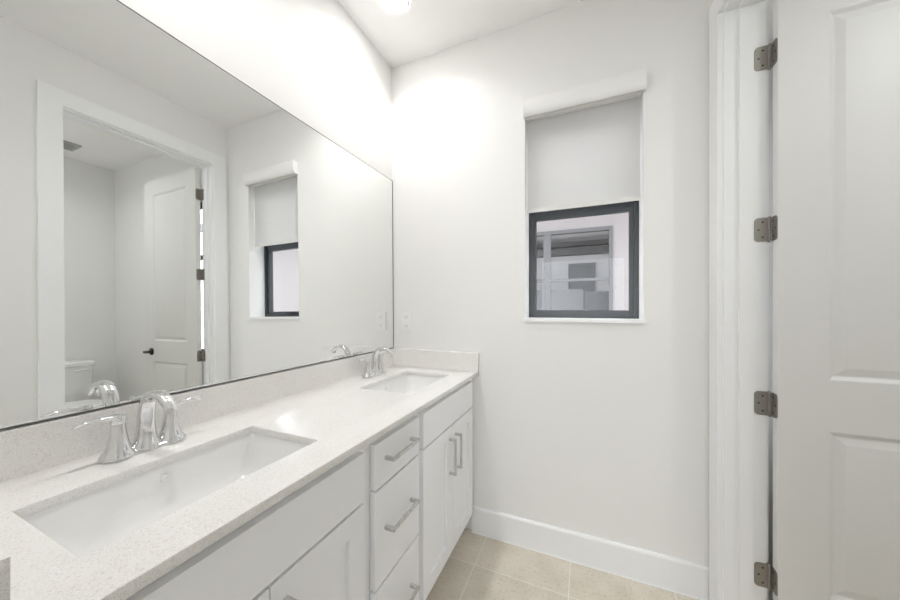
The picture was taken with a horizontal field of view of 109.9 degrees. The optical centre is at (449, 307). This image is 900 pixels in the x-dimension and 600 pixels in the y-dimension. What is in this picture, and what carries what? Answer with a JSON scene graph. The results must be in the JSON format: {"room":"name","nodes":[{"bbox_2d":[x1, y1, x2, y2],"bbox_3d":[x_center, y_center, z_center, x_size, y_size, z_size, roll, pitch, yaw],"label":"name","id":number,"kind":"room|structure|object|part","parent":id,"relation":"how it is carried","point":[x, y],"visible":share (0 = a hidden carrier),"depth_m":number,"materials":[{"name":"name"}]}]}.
{"room":"bathroom","nodes":[
{"label":"bathroom","id":0,"kind":"room"},
{"bbox_2d":[119,0,391,179],"bbox_3d":[-0.741,-0.126,1.215,0.100,2.743,1.691,0,0,23],"label":"wall","id":1,"kind":"structure","parent":0,"point":[311,59],"depth_m":1.35,"materials":[{"name":"white paint"}]},
{"bbox_2d":[0,348,393,482],"bbox_3d":[-0.659,0.303,1.245,0.026,0.100,1.571,0,0,23],"label":"backsplash","id":2,"kind":"structure","parent":1,"relation":"attached to","point":[35,447],"depth_m":0.87,"materials":[{"name":"stone"}]},
{"bbox_2d":[0,0,393,429],"bbox_3d":[-0.664,-0.269,1.246,0.015,1.039,1.565,0,0,23],"label":"wall mirror","id":3,"kind":"object","parent":1,"relation":"attached to","point":[166,224],"visible":1,"depth_m":0.88,"materials":[{"name":"silver mirror"}]},
{"bbox_2d":[338,0,583,67],"bbox_3d":[-0.563,-1.547,-2.657,3.860,0.100,9.071,0,0,23],"label":"ceiling","id":4,"kind":"structure","parent":0,"point":[426,27],"depth_m":1.65,"materials":[{"name":"white paint"}]},
{"bbox_2d":[379,0,409,12],"bbox_3d":[-0.270,-1.492,1.529,0.150,0.007,0.150,0,0,23],"label":"recessed light","id":5,"kind":"object","parent":4,"relation":"in","point":[394,6],"visible":1,"depth_m":1.56,"materials":[{"name":"white paint"}]},
{"bbox_2d":[426,528,696,599],"bbox_3d":[-0.603,1.296,-2.749,3.860,0.100,8.871,0,0,23],"label":"floor","id":6,"kind":"structure","parent":0,"point":[478,567],"depth_m":1.45,"materials":[{"name":"beige tile"}]},
{"bbox_2d":[125,448,363,599],"bbox_3d":[-0.579,0.810,0.700,0.567,0.871,0.626,0,0,23],"label":"vanity cabinet","id":7,"kind":"object","parent":6,"relation":"on","point":[309,544],"visible":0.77,"depth_m":0.66,"materials":[{"name":"white paint"}]},
{"bbox_2d":[0,365,478,599],"bbox_3d":[-0.407,0.364,1.137,0.563,0.020,1.571,0,0,23],"label":"countertop","id":8,"kind":"structure","parent":7,"relation":"on","point":[337,420],"depth_m":0.64,"materials":[{"name":"stone"}]},
{"bbox_2d":[0,548,9,599],"bbox_3d":[-0.702,0.303,0.419,0.546,0.100,0.019,0,0,23],"label":"side splash","id":9,"kind":"object","parent":8,"relation":"on","point":[4,557],"visible":1,"depth_m":0.32,"materials":[{"name":"stone"}]},
{"bbox_2d":[71,390,202,462],"bbox_3d":[-0.757,0.277,0.787,0.188,0.153,0.175,0,0,-24],"label":"faucet","id":10,"kind":"object","parent":8,"relation":"on","point":[119,447],"visible":1,"depth_m":0.77,"materials":[{"name":"silver metal"}]},
{"bbox_3d":[-0.792,0.261,0.715,0.028,0.024,0.088,0,0,23],"label":"lever","id":11,"kind":"part","parent":10,"relation":"part of","materials":[{"name":"silver metal"}]},
{"bbox_3d":[-0.781,0.312,0.742,0.064,0.077,0.064,0,0,23],"label":"handle","id":12,"kind":"part","parent":10,"relation":"part of","materials":[{"name":"silver metal"}]},
{"bbox_3d":[-0.761,0.348,0.789,0.052,0.011,0.154,0,0,23],"label":"plate","id":13,"kind":"part","parent":10,"relation":"part of","materials":[{"name":"silver metal"}]},
{"bbox_3d":[-0.720,0.275,0.771,0.144,0.149,0.064,0,0,23],"label":"spout","id":14,"kind":"part","parent":10,"relation":"part of","materials":[{"name":"silver metal"}]},
{"bbox_3d":[-0.741,0.312,0.836,0.064,0.077,0.064,0,0,23],"label":"handle","id":15,"kind":"part","parent":10,"relation":"part of","materials":[{"name":"silver metal"}]},
{"bbox_3d":[-0.729,0.261,0.863,0.028,0.024,0.088,0,0,23],"label":"lever","id":16,"kind":"part","parent":10,"relation":"part of","materials":[{"name":"silver metal"}]},
{"bbox_2d":[22,432,307,557],"bbox_3d":[-0.557,0.446,0.695,0.295,0.144,0.473,0,0,23],"label":"sink","id":17,"kind":"object","parent":8,"relation":"in","point":[83,525],"visible":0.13,"depth_m":0.72,"materials":[{"name":"white ceramic"}]},
{"bbox_2d":[359,346,393,377],"bbox_3d":[-0.390,0.277,1.644,0.188,0.153,0.175,0,0,-24],"label":"faucet","id":18,"kind":"object","parent":8,"relation":"on","point":[374,367],"visible":1,"depth_m":1.62,"materials":[{"name":"silver metal"}]},
{"bbox_3d":[-0.426,0.261,1.572,0.028,0.024,0.088,0,0,23],"label":"lever","id":19,"kind":"part","parent":18,"relation":"part of","materials":[{"name":"silver metal"}]},
{"bbox_3d":[-0.414,0.312,1.599,0.064,0.077,0.064,0,0,23],"label":"handle","id":20,"kind":"part","parent":18,"relation":"part of","materials":[{"name":"silver metal"}]},
{"bbox_3d":[-0.374,0.312,1.692,0.064,0.077,0.064,0,0,23],"label":"handle","id":21,"kind":"part","parent":18,"relation":"part of","materials":[{"name":"silver metal"}]},
{"bbox_3d":[-0.353,0.275,1.628,0.144,0.149,0.064,0,0,23],"label":"spout","id":22,"kind":"part","parent":18,"relation":"part of","materials":[{"name":"silver metal"}]},
{"bbox_3d":[-0.362,0.261,1.720,0.028,0.024,0.088,0,0,23],"label":"lever","id":23,"kind":"part","parent":18,"relation":"part of","materials":[{"name":"silver metal"}]},
{"bbox_2d":[368,374,443,394],"bbox_3d":[-0.201,0.446,1.528,0.295,0.144,0.473,0,0,23],"label":"sink","id":24,"kind":"object","parent":8,"relation":"in","point":[409,384],"visible":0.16,"depth_m":1.72,"materials":[{"name":"white ceramic"}]},
{"bbox_2d":[394,348,478,371],"bbox_3d":[-0.093,0.303,1.846,0.543,0.100,0.020,0,0,23],"label":"side splash","id":25,"kind":"object","parent":8,"relation":"on","point":[464,361],"visible":1,"depth_m":1.83,"materials":[{"name":"stone"}]},
{"bbox_3d":[-0.412,0.827,0.481,0.020,0.574,0.280,0,0,23],"label":"door","id":26,"kind":"part","parent":7,"relation":"part of","materials":[{"name":"white paint"}]},
{"bbox_3d":[-0.318,0.666,0.632,0.034,0.160,0.010,0,0,23],"label":"pull handle","id":27,"kind":"part","parent":7,"relation":"part of","materials":[{"name":"silver metal"}]},
{"bbox_3d":[-0.300,0.827,0.742,0.020,0.574,0.280,0,0,23],"label":"door","id":28,"kind":"part","parent":7,"relation":"part of","materials":[{"name":"white paint"}]},
{"bbox_2d":[364,415,419,599],"bbox_3d":[-0.396,0.810,1.128,0.567,0.871,0.304,0,0,23],"label":"base cabinet","id":29,"kind":"object","parent":6,"relation":"on","point":[391,462],"visible":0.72,"depth_m":0.99,"materials":[{"name":"white paint"}]},
{"bbox_3d":[-0.173,0.973,1.038,0.020,0.282,0.262,0,0,23],"label":"drawer","id":30,"kind":"part","parent":29,"relation":"part of","materials":[{"name":"white paint"}]},
{"bbox_3d":[-0.173,0.682,1.038,0.020,0.284,0.262,0,0,23],"label":"drawer","id":31,"kind":"part","parent":29,"relation":"part of","materials":[{"name":"white paint"}]},
{"bbox_3d":[-0.173,0.466,1.038,0.020,0.132,0.262,0,0,23],"label":"drawer","id":32,"kind":"part","parent":29,"relation":"part of","materials":[{"name":"white paint"}]},
{"bbox_3d":[-0.151,0.668,1.022,0.034,0.010,0.160,0,0,23],"label":"pull handle","id":33,"kind":"part","parent":29,"relation":"part of","materials":[{"name":"silver metal"}]},
{"bbox_3d":[-0.151,0.456,1.022,0.034,0.010,0.160,0,0,23],"label":"pull handle","id":34,"kind":"part","parent":29,"relation":"part of","materials":[{"name":"silver metal"}]},
{"bbox_3d":[-0.151,0.966,1.022,0.034,0.010,0.160,0,0,23],"label":"pull handle","id":35,"kind":"part","parent":29,"relation":"part of","materials":[{"name":"silver metal"}]},
{"bbox_2d":[416,379,471,599],"bbox_3d":[-0.211,0.810,1.560,0.567,0.871,0.635,0,0,23],"label":"vanity cabinet","id":36,"kind":"object","parent":6,"relation":"on","point":[445,426],"visible":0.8,"depth_m":1.37,"materials":[{"name":"white paint"}]},
{"bbox_3d":[-0.054,0.827,1.318,0.020,0.574,0.279,0,0,23],"label":"door","id":37,"kind":"part","parent":36,"relation":"part of","materials":[{"name":"white paint"}]},
{"bbox_3d":[0.013,0.666,1.406,0.034,0.160,0.010,0,0,23],"label":"pull handle","id":38,"kind":"part","parent":36,"relation":"part of","materials":[{"name":"silver metal"}]},
{"bbox_3d":[0.040,0.666,1.468,0.034,0.160,0.010,0,0,23],"label":"pull handle","id":39,"kind":"part","parent":36,"relation":"part of","materials":[{"name":"silver metal"}]},
{"bbox_3d":[0.057,0.827,1.577,0.020,0.574,0.279,0,0,23],"label":"door","id":40,"kind":"part","parent":36,"relation":"part of","materials":[{"name":"white paint"}]},
{"bbox_2d":[467,530,702,599],"bbox_3d":[0.594,1.244,1.545,1.082,0.004,0.004,0,0,23],"label":"caulk line","id":41,"kind":"structure","parent":6,"relation":"on","point":[467,530],"depth_m":1.51,"materials":[{"name":"white paint"}]},
{"bbox_2d":[392,0,772,581],"bbox_3d":[1.270,-0.075,1.383,3.666,2.843,0.200,0,0,23],"label":"wall","id":42,"kind":"structure","parent":0,"point":[601,430],"depth_m":1.57,"materials":[{"name":"white paint"}]},
{"bbox_2d":[401,312,411,330],"bbox_3d":[-0.266,0.086,1.927,0.071,0.115,0.008,0,0,23],"label":"wall outlet","id":43,"kind":"object","parent":42,"relation":"attached to","point":[406,317],"visible":1,"depth_m":1.93,"materials":[{"name":"white plastic"}]},
{"bbox_2d":[529,201,638,318],"bbox_3d":[0.699,-0.483,1.689,0.534,1.082,0.066,0,0,23],"label":"window","id":44,"kind":"structure","parent":42,"relation":"in","point":[632,207],"depth_m":1.64,"materials":[{"name":"grey metal"}]},
{"bbox_3d":[0.692,0.028,1.663,0.130,0.008,0.013,0,0,23],"label":"lift rail","id":45,"kind":"part","parent":44,"relation":"part of","materials":[{"name":"grey"}]},
{"bbox_2d":[523,66,646,212],"bbox_3d":[0.646,-0.788,1.561,0.546,0.564,0.124,0,0,23],"label":"roller blind","id":46,"kind":"object","parent":42,"relation":"attached to","point":[583,140],"visible":1,"depth_m":1.56,"materials":[{"name":"white fabric"}]},
{"bbox_2d":[523,317,646,322],"bbox_3d":[0.663,0.064,1.598,0.552,0.016,0.142,0,0,23],"label":"window sill","id":47,"kind":"structure","parent":42,"relation":"attached to","point":[598,320],"depth_m":1.54,"materials":[{"name":"white paint"}]},
{"bbox_2d":[472,505,708,599],"bbox_3d":[0.619,1.175,1.545,1.072,0.143,0.015,0,0,23],"label":"baseboard","id":48,"kind":"structure","parent":42,"relation":"attached to","point":[679,575],"depth_m":1.50,"materials":[{"name":"white paint"}]},
{"bbox_2d":[769,582,772,599],"bbox_3d":[2.034,1.175,0.939,1.713,0.143,0.015,0,0,23],"label":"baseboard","id":49,"kind":"structure","parent":42,"relation":"attached to","point":[770,591],"depth_m":1.25,"materials":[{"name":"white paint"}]},
{"bbox_3d":[0.864,-0.125,0.594,0.127,2.743,1.571,0,0,23],"label":"wall","id":50,"kind":"structure","parent":0,"visible":0},
{"bbox_2d":[709,0,768,599],"bbox_3d":[0.970,-0.002,0.851,0.155,2.495,0.971,0,0,23],"label":"door frame","id":51,"kind":"structure","parent":50,"relation":"attached to","point":[744,21],"depth_m":1.21,"materials":[{"name":"white paint"}]},
{"bbox_2d":[754,0,899,599],"bbox_3d":[1.509,0.048,1.014,0.801,2.373,0.153,0,0,23],"label":"door","id":52,"kind":"structure","parent":50,"relation":"in","point":[836,63],"depth_m":1.08,"materials":[{"name":"white paint"}]},
{"label":"outside","id":53,"kind":"structure","parent":0,"visible":0},
{"bbox_3d":[3.420,1.621,8.256,26.000,0.150,14.129,0,0,23],"label":"ground","id":54,"kind":"structure","parent":53,"visible":0},
{"bbox_2d":[537,202,628,309],"bbox_3d":[2.167,-0.129,5.327,10.400,3.350,3.700,0,0,23],"label":"house","id":55,"kind":"structure","parent":54,"relation":"on","point":[583,262],"depth_m":5.40,"materials":[{"name":"grey"}]},
{"bbox_3d":[1.125,0.616,5.968,2.580,1.860,0.060,0,0,23],"label":"porch panel","id":56,"kind":"part","parent":55,"relation":"part of","materials":[{"name":"grey"}]},
{"bbox_3d":[0.769,0.081,4.805,3.040,2.330,0.080,0,0,23],"label":"porch frame","id":57,"kind":"part","parent":55,"relation":"part of","materials":[{"name":"grey metal"}]},
{"bbox_3d":[2.766,-0.439,6.626,0.460,0.910,0.020,0,0,23],"label":"pane","id":58,"kind":"part","parent":55,"relation":"part of","materials":[{"name":"grey"}]}
]}

